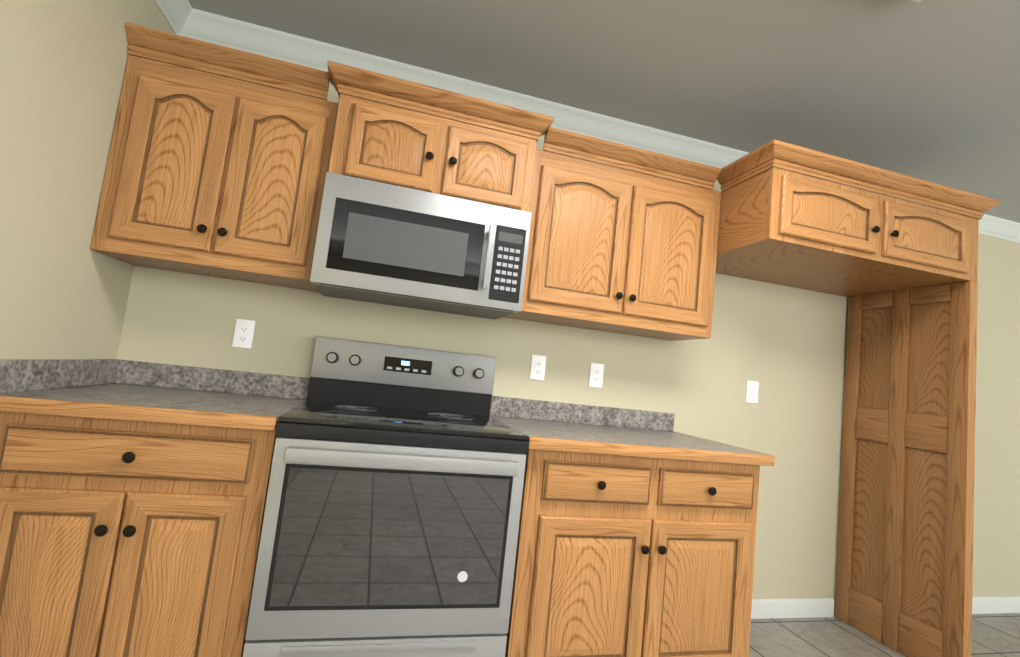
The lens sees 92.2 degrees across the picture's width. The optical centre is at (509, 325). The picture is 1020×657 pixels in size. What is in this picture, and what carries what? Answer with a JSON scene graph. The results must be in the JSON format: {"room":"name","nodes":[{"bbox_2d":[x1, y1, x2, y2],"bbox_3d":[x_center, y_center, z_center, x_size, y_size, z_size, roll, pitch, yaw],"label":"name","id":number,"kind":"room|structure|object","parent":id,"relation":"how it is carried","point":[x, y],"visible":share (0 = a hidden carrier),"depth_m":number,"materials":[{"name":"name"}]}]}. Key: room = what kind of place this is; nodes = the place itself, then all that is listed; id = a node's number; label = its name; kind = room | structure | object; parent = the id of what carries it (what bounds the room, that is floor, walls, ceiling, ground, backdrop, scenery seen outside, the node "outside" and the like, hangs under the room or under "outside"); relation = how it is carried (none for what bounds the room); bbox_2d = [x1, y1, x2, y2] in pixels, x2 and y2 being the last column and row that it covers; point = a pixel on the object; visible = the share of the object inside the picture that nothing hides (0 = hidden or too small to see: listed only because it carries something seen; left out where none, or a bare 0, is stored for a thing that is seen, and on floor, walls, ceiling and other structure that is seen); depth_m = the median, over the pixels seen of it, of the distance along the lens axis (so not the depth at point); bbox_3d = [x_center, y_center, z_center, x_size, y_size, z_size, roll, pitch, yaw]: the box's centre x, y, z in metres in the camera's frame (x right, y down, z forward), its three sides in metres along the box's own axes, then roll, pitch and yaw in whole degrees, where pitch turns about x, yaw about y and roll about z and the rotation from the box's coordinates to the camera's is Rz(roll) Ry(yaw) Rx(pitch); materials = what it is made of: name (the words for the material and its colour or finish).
{"room":"kitchen","nodes":[
{"label":"kitchen","id":0,"kind":"room"},
{"bbox_2d":[0,0,174,358],"bbox_3d":[-0.828,-0.276,-0.799,0.120,2.438,5.600,8,-6,-14],"label":"wall","id":1,"kind":"structure","parent":0,"point":[64,290],"depth_m":1.44,"materials":[{"name":"beige paint"}]},
{"bbox_2d":[154,0,193,35],"bbox_3d":[-0.603,-1.423,-0.703,0.062,0.100,5.520,8,-6,-14],"label":"crown molding","id":2,"kind":"structure","parent":1,"relation":"attached to","point":[184,18],"depth_m":1.95,"materials":[{"name":"white paint"}]},
{"bbox_2d":[117,64,1019,613],"bbox_3d":[1.945,0.387,2.868,7.440,2.438,0.120,8,-6,-14],"label":"wall","id":3,"kind":"structure","parent":0,"point":[785,346],"depth_m":2.60,"materials":[{"name":"beige paint"}]},
{"bbox_2d":[90,22,338,291],"bbox_3d":[-1.052,-0.586,1.879,0.697,0.775,0.358,8,-6,-14],"label":"upper cabinet","id":4,"kind":"object","parent":3,"relation":"attached to","point":[212,174],"visible":1,"depth_m":1.74,"materials":[{"name":"brown wood"}]},
{"bbox_2d":[232,319,255,348],"bbox_3d":[-1.090,0.032,2.010,0.072,0.116,0.008,8,-6,-14],"label":"outlet","id":5,"kind":"object","parent":3,"relation":"attached to","point":[243,334],"visible":1,"depth_m":2.01,"materials":[{"name":"white plastic"}]},
{"bbox_2d":[327,61,554,211],"bbox_3d":[-0.313,-0.678,2.045,0.862,0.399,0.433,8,-6,-14],"label":"upper cabinet","id":6,"kind":"object","parent":3,"relation":"attached to","point":[378,139],"visible":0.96,"depth_m":1.86,"materials":[{"name":"brown wood"}]},
{"bbox_2d":[310,172,531,319],"bbox_3d":[-0.351,-0.285,1.985,0.762,0.395,0.476,8,-6,-14],"label":"microwave","id":7,"kind":"object","parent":6,"relation":"attached to","point":[385,243],"visible":1,"depth_m":1.80,"materials":[{"name":"silver metal"}]},
{"bbox_2d":[530,355,545,379],"bbox_3d":[0.134,0.197,2.327,0.072,0.116,0.008,8,-6,-14],"label":"electrical outlet","id":8,"kind":"object","parent":3,"relation":"attached to","point":[538,365],"visible":1,"depth_m":2.32,"materials":[{"name":"white plastic"}]},
{"bbox_2d":[589,363,603,387],"bbox_3d":[0.424,0.242,2.402,0.072,0.116,0.008,8,-6,-14],"label":"electrical outlet","id":9,"kind":"object","parent":3,"relation":"attached to","point":[596,375],"visible":1,"depth_m":2.40,"materials":[{"name":"white plastic"}]},
{"bbox_2d":[174,9,1019,242],"bbox_3d":[2.096,-0.776,2.892,7.200,0.100,0.062,8,-6,-14],"label":"crown molding","id":10,"kind":"structure","parent":3,"relation":"attached to","point":[208,27],"depth_m":2.29,"materials":[{"name":"white paint"}]},
{"bbox_2d":[504,127,720,340],"bbox_3d":[0.476,-0.379,2.275,0.929,0.775,0.358,8,-6,-14],"label":"upper cabinet","id":11,"kind":"object","parent":3,"relation":"attached to","point":[614,248],"visible":1,"depth_m":2.13,"materials":[{"name":"brown wood"}]},
{"bbox_2d":[746,381,758,402],"bbox_3d":[1.300,0.354,2.629,0.072,0.116,0.008,8,-6,-14],"label":"electrical outlet","id":12,"kind":"object","parent":3,"relation":"attached to","point":[752,392],"visible":1,"depth_m":2.63,"materials":[{"name":"white plastic"}]},
{"bbox_2d":[751,598,833,618],"bbox_3d":[1.245,1.463,2.538,1.068,0.092,0.013,8,-6,-14],"label":"baseboard","id":13,"kind":"structure","parent":3,"relation":"attached to","point":[792,608],"depth_m":2.60,"materials":[{"name":"white paint"}]},
{"bbox_2d":[716,140,991,302],"bbox_3d":[1.540,-0.447,2.420,1.158,0.382,0.638,8,-6,-14],"label":"upper cabinet","id":14,"kind":"object","parent":3,"relation":"attached to","point":[902,275],"depth_m":2.14,"materials":[{"name":"brown wood"}]},
{"bbox_2d":[972,596,1019,613],"bbox_3d":[3.536,1.773,3.132,3.595,0.092,0.013,8,-6,-14],"label":"baseboard","id":15,"kind":"structure","parent":3,"relation":"attached to","point":[1000,604],"depth_m":2.97,"materials":[{"name":"white paint"}]},
{"bbox_2d":[188,0,1019,222],"bbox_3d":[2.823,-1.056,0.234,7.440,0.100,5.840,8,-6,-14],"label":"ceiling","id":16,"kind":"structure","parent":0,"point":[927,90],"depth_m":2.00,"materials":[{"name":"paint"}]},
{"bbox_2d":[749,613,1019,656],"bbox_3d":[2.547,1.455,-0.011,7.440,0.100,5.840,8,-6,-14],"label":"floor","id":17,"kind":"structure","parent":0,"point":[995,634],"depth_m":2.44,"materials":[{"name":"tile"}]},
{"bbox_2d":[0,411,275,656],"bbox_3d":[-1.156,0.713,1.609,0.701,0.875,0.656,8,-6,-14],"label":"base cabinet","id":18,"kind":"object","parent":17,"relation":"on","point":[122,538],"visible":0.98,"depth_m":1.34,"materials":[{"name":"brown wood"}]},
{"bbox_2d":[0,359,309,430],"bbox_3d":[-1.099,0.216,1.656,0.706,0.129,0.658,8,-6,-14],"label":"countertop","id":19,"kind":"structure","parent":18,"relation":"on","point":[119,389],"depth_m":1.55,"materials":[{"name":"stone"}]},
{"bbox_2d":[243,336,528,656],"bbox_3d":[-0.417,0.656,1.772,0.765,1.180,0.726,8,-6,-14],"label":"range","id":20,"kind":"object","parent":17,"relation":"on","point":[390,525],"visible":1,"depth_m":1.49,"materials":[{"name":"silver metal"}]},
{"bbox_2d":[505,449,759,656],"bbox_3d":[0.397,0.923,2.011,0.942,0.875,0.656,8,-6,-14],"label":"base cabinet","id":21,"kind":"object","parent":17,"relation":"on","point":[623,556],"visible":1,"depth_m":1.72,"materials":[{"name":"brown wood"}]},
{"bbox_2d":[490,396,774,465],"bbox_3d":[0.453,0.426,2.059,0.980,0.129,0.658,8,-6,-14],"label":"countertop","id":22,"kind":"structure","parent":21,"relation":"on","point":[557,426],"depth_m":2.04,"materials":[{"name":"stone"}]}
]}

